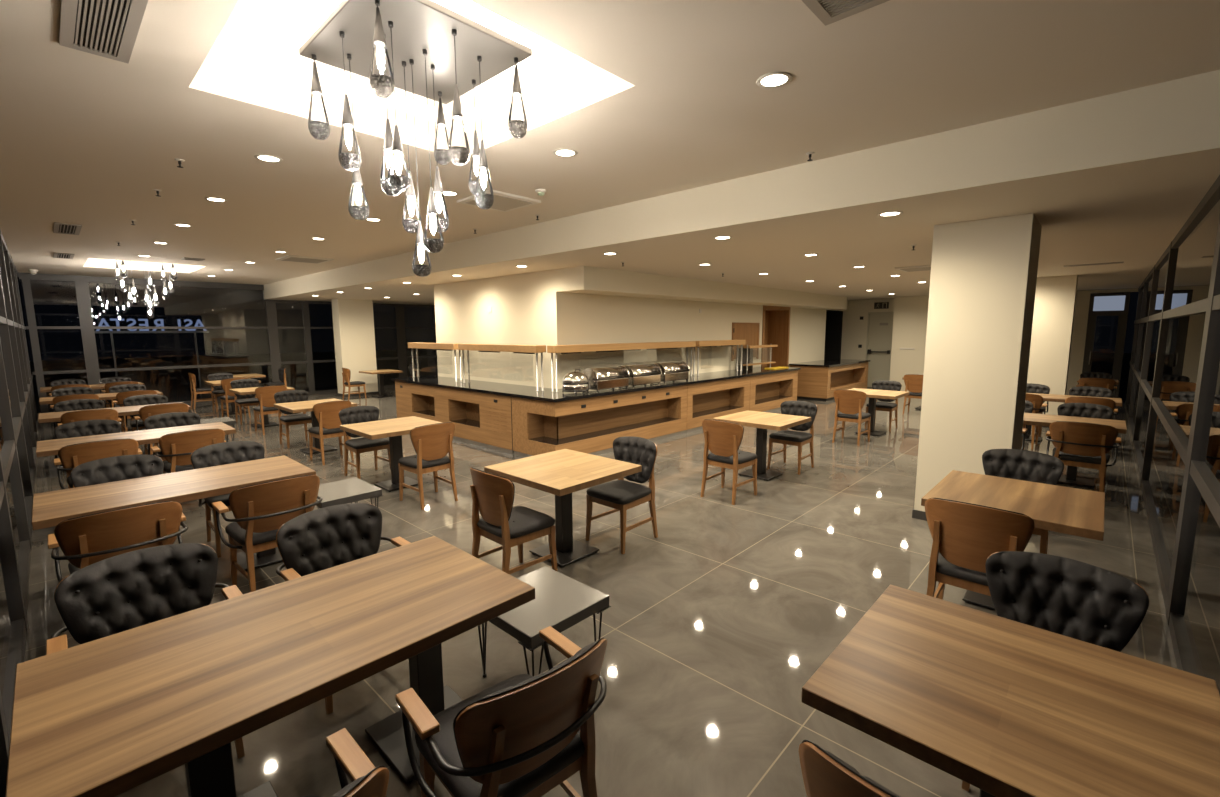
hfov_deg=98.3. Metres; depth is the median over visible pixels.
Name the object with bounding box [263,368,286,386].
dining chair
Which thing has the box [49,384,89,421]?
armchair
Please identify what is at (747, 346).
sneeze guard
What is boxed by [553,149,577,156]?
recessed light
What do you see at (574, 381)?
chafing dish
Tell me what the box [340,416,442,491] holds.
dining table
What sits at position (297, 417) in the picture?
seat cushion
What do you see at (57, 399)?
armchair
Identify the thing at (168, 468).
seat cushion
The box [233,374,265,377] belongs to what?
dining table
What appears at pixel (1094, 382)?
armchair
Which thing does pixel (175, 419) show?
armchair
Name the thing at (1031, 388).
armchair
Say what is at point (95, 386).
dining table
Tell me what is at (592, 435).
niche shelf
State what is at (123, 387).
armchair
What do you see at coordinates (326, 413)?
dining chair
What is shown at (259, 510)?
armchair
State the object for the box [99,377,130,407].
armchair
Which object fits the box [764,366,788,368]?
sheet
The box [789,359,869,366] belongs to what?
countertop
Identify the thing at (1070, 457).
seat cushion
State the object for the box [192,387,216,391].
seat cushion
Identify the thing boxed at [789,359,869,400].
base cabinet
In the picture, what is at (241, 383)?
dining chair
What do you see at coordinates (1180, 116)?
beam
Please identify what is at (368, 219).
recessed light
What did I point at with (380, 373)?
dining table
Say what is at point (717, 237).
recessed light
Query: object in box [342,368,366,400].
dining chair
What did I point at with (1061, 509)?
dining table
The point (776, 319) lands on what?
door
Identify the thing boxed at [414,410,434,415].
niche shelf
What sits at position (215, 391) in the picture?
seat cushion
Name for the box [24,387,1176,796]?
floor
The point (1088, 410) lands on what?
armchair
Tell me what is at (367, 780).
armchair
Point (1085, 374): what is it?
armchair
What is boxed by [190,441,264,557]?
armchair
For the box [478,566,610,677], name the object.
table
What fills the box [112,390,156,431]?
armchair
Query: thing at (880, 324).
door
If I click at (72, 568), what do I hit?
seat cushion
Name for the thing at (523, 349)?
sneeze guard
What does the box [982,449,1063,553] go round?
dining chair
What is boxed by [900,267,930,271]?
ceiling vent
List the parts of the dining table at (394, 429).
plate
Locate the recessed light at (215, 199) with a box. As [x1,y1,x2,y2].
[205,197,226,201]
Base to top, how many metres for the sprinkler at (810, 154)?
0.058 m
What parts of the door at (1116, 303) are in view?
lit pane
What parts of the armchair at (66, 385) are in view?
backrest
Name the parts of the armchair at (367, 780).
armrest, backrest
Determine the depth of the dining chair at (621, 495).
4.66 m
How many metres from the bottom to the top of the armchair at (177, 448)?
0.866 m
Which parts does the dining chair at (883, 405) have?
seat frame, leg, leg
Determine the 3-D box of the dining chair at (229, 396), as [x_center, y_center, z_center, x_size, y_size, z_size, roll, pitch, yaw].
[-8.274,-0.022,11.633,0.514,0.892,0.518,6,10,43]
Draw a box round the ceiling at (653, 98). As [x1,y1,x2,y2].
[0,0,1219,304]
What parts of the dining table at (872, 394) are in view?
plate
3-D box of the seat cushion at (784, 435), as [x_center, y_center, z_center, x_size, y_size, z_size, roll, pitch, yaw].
[2.423,0.490,7.047,0.458,0.071,0.455,6,10,43]
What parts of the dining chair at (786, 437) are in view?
leg, leg, seat frame, leg, leg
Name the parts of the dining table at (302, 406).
plate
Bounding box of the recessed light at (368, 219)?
[365,218,381,220]
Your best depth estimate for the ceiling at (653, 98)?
3.55 m
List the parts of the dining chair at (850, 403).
leg, leg, backrest, seat frame, leg, leg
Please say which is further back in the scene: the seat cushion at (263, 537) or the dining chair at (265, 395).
the dining chair at (265, 395)
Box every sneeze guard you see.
[408,342,462,381]
[458,344,545,391]
[547,341,695,391]
[692,340,745,375]
[743,345,777,369]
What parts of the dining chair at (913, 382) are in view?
leg, backrest, seat frame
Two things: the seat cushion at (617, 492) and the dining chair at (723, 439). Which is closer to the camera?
the seat cushion at (617, 492)
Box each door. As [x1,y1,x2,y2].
[761,305,790,366]
[824,310,842,359]
[866,312,893,386]
[1082,292,1130,397]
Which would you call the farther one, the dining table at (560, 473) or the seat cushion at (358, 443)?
the seat cushion at (358, 443)
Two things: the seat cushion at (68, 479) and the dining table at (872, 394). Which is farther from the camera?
the dining table at (872, 394)
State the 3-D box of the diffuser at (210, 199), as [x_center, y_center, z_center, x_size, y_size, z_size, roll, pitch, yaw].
[-3.998,-2.019,5.356,0.138,0.001,0.138,6,10,43]
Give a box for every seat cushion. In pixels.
[66,476,72,487]
[68,562,79,573]
[130,419,143,426]
[163,461,193,472]
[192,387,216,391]
[204,494,229,507]
[212,390,224,393]
[220,395,245,399]
[225,522,277,545]
[235,398,258,403]
[253,406,277,411]
[263,382,284,385]
[280,414,311,421]
[302,794,319,796]
[308,427,343,434]
[344,381,364,384]
[345,437,388,448]
[398,455,449,468]
[415,674,584,796]
[477,506,554,538]
[586,480,651,504]
[707,450,756,463]
[769,430,811,441]
[837,412,870,418]
[866,402,896,408]
[908,391,921,395]
[936,553,987,585]
[1052,448,1110,463]
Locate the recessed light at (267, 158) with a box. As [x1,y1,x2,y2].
[254,154,282,162]
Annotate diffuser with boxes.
[208,198,223,200]
[258,156,278,160]
[443,192,455,194]
[556,150,573,155]
[761,75,787,85]
[881,212,898,215]
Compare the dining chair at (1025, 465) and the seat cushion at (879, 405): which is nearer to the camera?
the dining chair at (1025, 465)
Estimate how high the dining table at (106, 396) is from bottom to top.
0.750 m
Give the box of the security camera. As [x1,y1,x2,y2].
[28,269,37,273]
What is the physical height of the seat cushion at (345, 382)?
0.071 m
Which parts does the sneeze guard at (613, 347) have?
post, post, rail, post, post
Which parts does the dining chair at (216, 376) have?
leg, leg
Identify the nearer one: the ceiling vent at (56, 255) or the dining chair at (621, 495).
the dining chair at (621, 495)
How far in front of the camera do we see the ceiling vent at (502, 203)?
5.47 m
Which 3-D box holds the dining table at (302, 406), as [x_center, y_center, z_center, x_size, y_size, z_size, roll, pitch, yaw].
[-4.613,0.452,8.315,0.950,0.750,0.900,6,10,43]
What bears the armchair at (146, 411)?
on the floor
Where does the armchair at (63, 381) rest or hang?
on the floor
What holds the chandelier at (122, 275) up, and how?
hanging from the ceiling at (653, 98)
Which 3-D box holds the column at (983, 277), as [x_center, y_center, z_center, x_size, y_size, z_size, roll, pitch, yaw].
[3.520,-0.215,5.078,0.744,2.800,0.784,6,10,43]
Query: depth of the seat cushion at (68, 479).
4.97 m
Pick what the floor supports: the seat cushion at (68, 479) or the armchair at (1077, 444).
the armchair at (1077, 444)
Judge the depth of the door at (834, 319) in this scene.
17.57 m
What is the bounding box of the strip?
[899,348,914,349]
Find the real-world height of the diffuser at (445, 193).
0.001 m
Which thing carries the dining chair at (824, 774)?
on the floor
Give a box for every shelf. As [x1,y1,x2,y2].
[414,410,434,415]
[451,419,479,427]
[529,417,677,444]
[693,405,740,417]
[743,362,775,365]
[755,395,791,403]
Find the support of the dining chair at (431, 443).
on the floor
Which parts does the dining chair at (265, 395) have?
leg, leg, seat frame, backrest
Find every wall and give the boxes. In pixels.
[434,270,847,388]
[841,288,1137,394]
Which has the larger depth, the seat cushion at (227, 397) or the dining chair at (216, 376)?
the dining chair at (216, 376)
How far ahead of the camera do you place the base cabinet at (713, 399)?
10.52 m
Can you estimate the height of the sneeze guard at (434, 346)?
0.698 m
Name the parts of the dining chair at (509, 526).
leg, backrest, leg, seat frame, leg, leg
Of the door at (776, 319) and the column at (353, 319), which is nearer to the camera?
the door at (776, 319)
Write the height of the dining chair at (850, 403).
0.892 m
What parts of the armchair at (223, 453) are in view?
leg, leg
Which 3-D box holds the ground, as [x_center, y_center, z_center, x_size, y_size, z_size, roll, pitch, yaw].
[-0.438,0.276,14.285,100.000,0.140,100.000,6,10,43]
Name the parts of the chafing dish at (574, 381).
dome lid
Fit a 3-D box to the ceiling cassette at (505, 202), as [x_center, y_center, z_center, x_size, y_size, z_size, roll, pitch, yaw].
[-1.150,-2.038,5.466,0.620,0.029,0.620,6,10,43]
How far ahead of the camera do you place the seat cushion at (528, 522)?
3.81 m
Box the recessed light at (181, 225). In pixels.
[174,224,191,226]
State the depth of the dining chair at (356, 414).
6.79 m
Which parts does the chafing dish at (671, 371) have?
roll lid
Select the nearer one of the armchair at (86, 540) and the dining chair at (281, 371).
the armchair at (86, 540)
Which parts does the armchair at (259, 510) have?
armrest, leg, leg, seat frame, backrest, leg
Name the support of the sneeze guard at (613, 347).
on the countertop at (512, 390)
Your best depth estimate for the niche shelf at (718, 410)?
10.52 m
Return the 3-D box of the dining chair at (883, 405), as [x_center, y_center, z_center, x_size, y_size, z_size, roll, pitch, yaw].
[5.111,0.124,9.887,0.518,0.892,0.514,6,10,43]
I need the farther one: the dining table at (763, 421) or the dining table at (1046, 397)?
the dining table at (1046, 397)
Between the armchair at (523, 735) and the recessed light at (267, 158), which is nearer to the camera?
the armchair at (523, 735)
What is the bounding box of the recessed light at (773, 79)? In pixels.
[756,72,791,87]
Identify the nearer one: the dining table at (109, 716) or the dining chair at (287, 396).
the dining table at (109, 716)
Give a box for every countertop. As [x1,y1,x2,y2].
[391,366,800,401]
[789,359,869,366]
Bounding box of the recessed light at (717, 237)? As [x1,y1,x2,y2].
[714,236,731,239]
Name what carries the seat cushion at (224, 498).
on the armchair at (223, 453)
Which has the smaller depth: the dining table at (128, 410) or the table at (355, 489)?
the table at (355, 489)
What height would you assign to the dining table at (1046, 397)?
0.750 m
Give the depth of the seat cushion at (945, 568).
3.04 m
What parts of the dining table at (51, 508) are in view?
plate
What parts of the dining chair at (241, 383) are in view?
leg, leg, seat frame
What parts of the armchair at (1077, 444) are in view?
leg, seat frame, backrest, leg, leg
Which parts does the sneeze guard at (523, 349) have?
post, post, rail, post, post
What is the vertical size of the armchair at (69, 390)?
0.866 m
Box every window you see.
[18,272,280,412]
[275,300,437,394]
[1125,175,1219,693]
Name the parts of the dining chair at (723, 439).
leg, backrest, leg, seat frame, leg, leg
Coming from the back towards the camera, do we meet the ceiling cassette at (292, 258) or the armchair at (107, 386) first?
the armchair at (107, 386)
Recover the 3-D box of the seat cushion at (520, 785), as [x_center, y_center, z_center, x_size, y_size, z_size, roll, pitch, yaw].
[-0.370,1.168,1.843,0.488,0.076,0.480,-7,10,-41]
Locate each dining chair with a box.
[188,373,217,408]
[207,373,232,411]
[220,378,250,417]
[230,379,258,424]
[253,385,286,434]
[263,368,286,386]
[274,390,311,447]
[308,401,353,464]
[338,406,390,478]
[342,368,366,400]
[398,422,457,509]
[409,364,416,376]
[470,467,557,573]
[586,436,657,553]
[701,419,756,504]
[767,401,817,474]
[798,740,900,796]
[832,390,870,445]
[865,380,901,431]
[903,374,922,413]
[925,498,1034,599]
[962,551,1149,791]
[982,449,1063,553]
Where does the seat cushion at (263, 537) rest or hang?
on the armchair at (259, 510)
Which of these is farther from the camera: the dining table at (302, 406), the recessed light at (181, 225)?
the dining table at (302, 406)
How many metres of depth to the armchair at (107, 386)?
11.00 m
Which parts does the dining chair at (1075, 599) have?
leg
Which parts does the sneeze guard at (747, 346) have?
rail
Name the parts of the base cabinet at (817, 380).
panel, panel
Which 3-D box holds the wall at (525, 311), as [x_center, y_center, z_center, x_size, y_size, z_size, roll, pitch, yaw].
[2.116,-1.364,14.140,3.750,2.800,12.600,6,10,43]
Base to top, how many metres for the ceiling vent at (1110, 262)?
0.012 m
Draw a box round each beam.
[264,70,1219,298]
[549,266,846,308]
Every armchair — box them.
[46,543,244,758]
[48,501,187,582]
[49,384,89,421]
[50,379,85,392]
[50,394,98,422]
[52,387,92,404]
[53,399,104,429]
[54,419,120,487]
[54,439,141,489]
[57,409,121,425]
[70,455,163,487]
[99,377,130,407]
[101,381,138,407]
[109,384,145,417]
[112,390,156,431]
[123,394,167,430]
[133,403,188,454]
[144,412,200,460]
[150,429,225,473]
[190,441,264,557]
[212,475,322,591]
[276,503,409,713]
[302,728,388,796]
[396,626,606,796]
[1021,400,1033,449]
[1021,428,1026,449]
[1025,393,1047,448]
[1026,383,1049,435]
[1046,421,1120,491]
[1057,403,1112,477]
[1065,397,1117,419]
[1069,386,1111,397]
[1076,378,1116,397]
[1077,372,1112,392]
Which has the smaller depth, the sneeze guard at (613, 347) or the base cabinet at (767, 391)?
the sneeze guard at (613, 347)
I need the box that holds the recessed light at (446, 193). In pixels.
[441,191,458,195]
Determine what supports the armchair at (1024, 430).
on the floor
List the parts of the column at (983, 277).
baseboard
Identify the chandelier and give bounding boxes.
[115,260,177,317]
[299,0,531,276]
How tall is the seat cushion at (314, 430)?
0.071 m
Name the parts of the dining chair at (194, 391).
leg, backrest, leg, seat frame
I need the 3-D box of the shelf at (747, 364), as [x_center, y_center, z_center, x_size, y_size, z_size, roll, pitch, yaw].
[3.586,-0.836,12.625,0.140,0.030,1.380,6,10,43]
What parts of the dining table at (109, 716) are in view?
plate, plate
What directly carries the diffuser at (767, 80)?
attached to the recessed light at (773, 79)
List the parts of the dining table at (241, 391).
plate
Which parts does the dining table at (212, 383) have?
plate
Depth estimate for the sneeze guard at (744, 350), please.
12.29 m
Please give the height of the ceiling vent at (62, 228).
0.012 m
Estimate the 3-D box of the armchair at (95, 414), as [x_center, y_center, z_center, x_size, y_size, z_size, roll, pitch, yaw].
[-7.026,0.554,7.168,0.576,0.866,0.616,6,10,43]
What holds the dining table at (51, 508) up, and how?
on the floor
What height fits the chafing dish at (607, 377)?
0.353 m
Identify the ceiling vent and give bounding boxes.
[53,222,81,234]
[53,253,74,258]
[59,0,147,62]
[181,257,204,260]
[281,257,327,262]
[466,195,531,210]
[802,0,889,25]
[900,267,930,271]
[1063,262,1123,266]
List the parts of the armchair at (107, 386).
backrest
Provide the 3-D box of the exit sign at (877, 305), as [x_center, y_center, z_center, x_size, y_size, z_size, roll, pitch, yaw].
[8.514,-2.919,16.557,0.420,0.200,0.050,6,10,43]
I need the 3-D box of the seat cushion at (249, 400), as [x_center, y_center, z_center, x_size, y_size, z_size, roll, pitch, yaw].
[-7.530,0.042,11.008,0.455,0.071,0.458,6,10,43]
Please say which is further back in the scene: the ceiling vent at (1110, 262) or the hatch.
the hatch
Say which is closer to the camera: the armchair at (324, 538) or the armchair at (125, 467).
the armchair at (324, 538)
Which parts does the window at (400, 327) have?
rail, rail, rail, post, rail, rail, rail, rail, rail, rail, rail, rail, post, rail, rail, rail, post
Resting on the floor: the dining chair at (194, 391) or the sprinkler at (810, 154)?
the dining chair at (194, 391)
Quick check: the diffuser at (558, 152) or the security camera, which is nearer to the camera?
the diffuser at (558, 152)
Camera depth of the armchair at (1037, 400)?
8.11 m
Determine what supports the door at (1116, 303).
in the wall at (910, 317)
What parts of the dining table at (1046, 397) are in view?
plate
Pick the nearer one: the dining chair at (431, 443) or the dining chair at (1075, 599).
the dining chair at (1075, 599)
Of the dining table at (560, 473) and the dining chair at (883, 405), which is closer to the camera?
the dining table at (560, 473)
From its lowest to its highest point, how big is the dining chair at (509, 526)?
0.892 m
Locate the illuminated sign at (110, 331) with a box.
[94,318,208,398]
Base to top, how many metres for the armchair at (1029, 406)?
0.866 m
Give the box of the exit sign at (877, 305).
[874,302,888,308]
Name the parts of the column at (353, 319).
baseboard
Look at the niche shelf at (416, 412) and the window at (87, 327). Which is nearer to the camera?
the niche shelf at (416, 412)
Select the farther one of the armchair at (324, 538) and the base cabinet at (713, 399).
the base cabinet at (713, 399)
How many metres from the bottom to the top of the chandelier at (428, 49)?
1.350 m
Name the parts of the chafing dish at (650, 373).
roll lid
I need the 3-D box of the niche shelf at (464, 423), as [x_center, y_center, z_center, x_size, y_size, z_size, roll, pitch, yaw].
[-2.327,0.425,8.977,0.960,0.019,0.328,6,10,43]
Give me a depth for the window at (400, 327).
17.44 m
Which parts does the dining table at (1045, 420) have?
plate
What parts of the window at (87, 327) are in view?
post, rail, rail, rail, post, rail, rail, rail, rail, post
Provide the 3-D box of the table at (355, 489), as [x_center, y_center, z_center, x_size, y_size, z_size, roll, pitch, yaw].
[-2.437,1.040,4.797,0.590,0.450,0.520,6,10,43]
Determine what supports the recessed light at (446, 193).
in the ceiling at (653, 98)
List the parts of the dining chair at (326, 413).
leg, leg, seat frame, backrest, leg, leg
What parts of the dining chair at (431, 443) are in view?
leg, leg, seat frame, backrest, leg, leg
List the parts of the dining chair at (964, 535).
leg, leg, seat frame, leg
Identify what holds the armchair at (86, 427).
on the floor
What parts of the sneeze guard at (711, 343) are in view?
post, post, rail, post, post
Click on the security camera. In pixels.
(32, 271)
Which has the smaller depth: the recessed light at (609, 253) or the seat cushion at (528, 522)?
the seat cushion at (528, 522)
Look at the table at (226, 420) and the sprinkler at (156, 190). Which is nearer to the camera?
the sprinkler at (156, 190)
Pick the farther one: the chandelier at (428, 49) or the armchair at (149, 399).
the armchair at (149, 399)
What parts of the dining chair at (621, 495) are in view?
leg, seat frame, leg, backrest, leg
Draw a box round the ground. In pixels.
[29,349,1130,413]
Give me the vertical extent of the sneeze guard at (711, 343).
0.698 m
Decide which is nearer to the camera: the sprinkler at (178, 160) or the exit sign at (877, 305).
the sprinkler at (178, 160)
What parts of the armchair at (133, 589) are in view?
armrest, backrest, armrest, leg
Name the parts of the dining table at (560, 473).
plate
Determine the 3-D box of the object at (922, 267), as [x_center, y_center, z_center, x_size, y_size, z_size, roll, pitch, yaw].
[4.823,-2.014,8.171,0.600,0.029,0.600,6,10,43]
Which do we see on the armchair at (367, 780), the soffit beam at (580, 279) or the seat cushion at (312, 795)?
the seat cushion at (312, 795)
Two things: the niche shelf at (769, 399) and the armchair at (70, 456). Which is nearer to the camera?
the armchair at (70, 456)
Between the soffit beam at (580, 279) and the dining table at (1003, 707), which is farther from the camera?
the soffit beam at (580, 279)
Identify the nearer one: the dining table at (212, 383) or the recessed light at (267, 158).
the recessed light at (267, 158)
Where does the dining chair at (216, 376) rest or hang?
on the floor
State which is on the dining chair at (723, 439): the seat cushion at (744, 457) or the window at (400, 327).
the seat cushion at (744, 457)
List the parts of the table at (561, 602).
hairpin leg, hairpin leg, hairpin leg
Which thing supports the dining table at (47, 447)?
on the floor
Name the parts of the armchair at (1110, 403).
backrest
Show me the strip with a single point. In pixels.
(900, 348)
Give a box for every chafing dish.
[562,369,588,393]
[582,366,629,391]
[623,363,661,386]
[656,361,689,382]
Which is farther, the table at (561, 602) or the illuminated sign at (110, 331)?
the illuminated sign at (110, 331)
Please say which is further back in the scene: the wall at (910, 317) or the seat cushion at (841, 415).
the wall at (910, 317)
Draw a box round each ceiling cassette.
[275,255,333,263]
[457,190,540,211]
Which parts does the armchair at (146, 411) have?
leg, backrest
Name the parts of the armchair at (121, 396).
leg, leg, backrest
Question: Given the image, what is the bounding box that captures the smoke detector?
[535,189,546,195]
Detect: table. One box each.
[5,536,534,796]
[32,455,315,571]
[36,422,235,456]
[38,402,190,422]
[39,390,162,431]
[40,382,144,392]
[200,417,235,441]
[205,380,260,413]
[229,387,294,427]
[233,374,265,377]
[274,398,356,454]
[316,477,382,508]
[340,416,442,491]
[359,369,402,397]
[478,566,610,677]
[484,449,641,566]
[713,410,810,480]
[801,584,1219,796]
[848,388,909,435]
[921,470,1104,609]
[1023,413,1126,487]
[1025,393,1121,441]
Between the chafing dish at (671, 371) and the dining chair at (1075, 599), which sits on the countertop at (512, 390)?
the chafing dish at (671, 371)
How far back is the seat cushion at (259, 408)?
9.75 m
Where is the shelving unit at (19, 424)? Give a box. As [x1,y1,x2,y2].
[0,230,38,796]
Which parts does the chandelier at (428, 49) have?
bulb, cord, bulb, cord, bulb, cord, bulb, cord, bulb, cord, bulb, cord, bulb, cord, ceiling plate, bulb, cord, bulb, cord, bulb, bulb, cord, bulb, cord, bulb, cord, bulb, bulb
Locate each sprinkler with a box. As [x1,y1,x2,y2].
[153,189,161,196]
[175,159,184,167]
[806,152,814,160]
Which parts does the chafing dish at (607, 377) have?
roll lid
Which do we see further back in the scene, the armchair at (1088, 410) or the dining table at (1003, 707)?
the armchair at (1088, 410)
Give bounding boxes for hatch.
[731,322,759,360]
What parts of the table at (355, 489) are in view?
hairpin leg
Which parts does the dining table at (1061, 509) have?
plate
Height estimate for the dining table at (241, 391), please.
0.750 m
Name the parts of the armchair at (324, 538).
armrest, backrest, leg, armrest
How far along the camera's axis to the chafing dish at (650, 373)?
8.73 m
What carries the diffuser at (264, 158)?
attached to the recessed light at (267, 158)
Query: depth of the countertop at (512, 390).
8.96 m
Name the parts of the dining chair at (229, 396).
leg, backrest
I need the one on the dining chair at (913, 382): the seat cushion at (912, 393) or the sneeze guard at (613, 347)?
the seat cushion at (912, 393)
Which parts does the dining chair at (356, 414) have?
leg, leg, seat frame, leg, leg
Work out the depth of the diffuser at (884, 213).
4.34 m
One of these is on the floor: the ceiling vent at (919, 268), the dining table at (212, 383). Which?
the dining table at (212, 383)
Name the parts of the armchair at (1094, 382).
backrest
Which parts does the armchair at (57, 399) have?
backrest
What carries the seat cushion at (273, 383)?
on the dining chair at (281, 371)
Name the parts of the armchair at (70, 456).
armrest, leg, backrest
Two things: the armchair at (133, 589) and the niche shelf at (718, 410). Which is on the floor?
the armchair at (133, 589)
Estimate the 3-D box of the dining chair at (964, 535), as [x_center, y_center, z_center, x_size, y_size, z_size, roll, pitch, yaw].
[2.181,1.002,3.142,0.518,0.892,0.514,6,10,43]
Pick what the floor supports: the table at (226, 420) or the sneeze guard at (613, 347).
the table at (226, 420)
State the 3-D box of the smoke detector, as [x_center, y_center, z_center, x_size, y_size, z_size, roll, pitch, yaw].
[-0.664,-1.980,5.082,0.110,0.052,0.110,6,10,43]
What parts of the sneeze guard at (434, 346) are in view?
post, post, rail, post, post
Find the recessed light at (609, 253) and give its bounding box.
[603,252,617,254]
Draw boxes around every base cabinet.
[395,381,513,454]
[511,385,686,457]
[686,376,749,432]
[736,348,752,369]
[749,370,797,412]
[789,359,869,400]
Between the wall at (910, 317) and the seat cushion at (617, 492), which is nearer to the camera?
the seat cushion at (617, 492)
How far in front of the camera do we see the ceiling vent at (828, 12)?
2.21 m
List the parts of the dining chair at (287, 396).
leg, leg, seat frame, leg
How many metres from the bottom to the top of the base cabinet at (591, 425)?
0.900 m
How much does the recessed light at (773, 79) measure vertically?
0.006 m
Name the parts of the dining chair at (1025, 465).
seat frame, leg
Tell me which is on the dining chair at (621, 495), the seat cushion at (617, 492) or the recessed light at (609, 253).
the seat cushion at (617, 492)
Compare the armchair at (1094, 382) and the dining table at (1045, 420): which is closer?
the dining table at (1045, 420)
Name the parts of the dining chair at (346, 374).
leg, backrest, leg, seat frame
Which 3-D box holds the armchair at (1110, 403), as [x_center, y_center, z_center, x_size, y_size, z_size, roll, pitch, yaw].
[7.117,0.384,7.863,0.616,0.866,0.576,6,10,43]
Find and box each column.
[331,299,378,396]
[912,213,1041,520]
[1027,275,1077,427]
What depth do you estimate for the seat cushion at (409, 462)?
5.67 m
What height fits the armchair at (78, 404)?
0.866 m
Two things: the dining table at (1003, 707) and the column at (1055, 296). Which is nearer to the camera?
the dining table at (1003, 707)
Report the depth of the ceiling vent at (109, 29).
2.31 m
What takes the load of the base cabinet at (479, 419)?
on the floor
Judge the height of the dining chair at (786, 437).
0.892 m
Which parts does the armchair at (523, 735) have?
armrest, leg, leg, seat frame, backrest, armrest, leg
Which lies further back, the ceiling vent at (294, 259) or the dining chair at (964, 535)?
the ceiling vent at (294, 259)
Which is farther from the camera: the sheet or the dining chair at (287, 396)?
the sheet
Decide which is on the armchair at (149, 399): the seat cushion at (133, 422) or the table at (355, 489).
the seat cushion at (133, 422)
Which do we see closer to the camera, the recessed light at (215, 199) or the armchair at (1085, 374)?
the recessed light at (215, 199)
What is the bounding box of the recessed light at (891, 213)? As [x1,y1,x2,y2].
[878,211,902,216]
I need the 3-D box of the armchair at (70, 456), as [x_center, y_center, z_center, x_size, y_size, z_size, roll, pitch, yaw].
[-4.946,0.800,5.148,0.576,0.866,0.616,6,10,43]
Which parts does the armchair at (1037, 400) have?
leg, backrest, leg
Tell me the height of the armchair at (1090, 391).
0.866 m
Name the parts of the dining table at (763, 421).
plate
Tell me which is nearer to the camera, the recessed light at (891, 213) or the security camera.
the recessed light at (891, 213)
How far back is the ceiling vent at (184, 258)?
9.62 m
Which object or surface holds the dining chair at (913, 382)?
on the floor

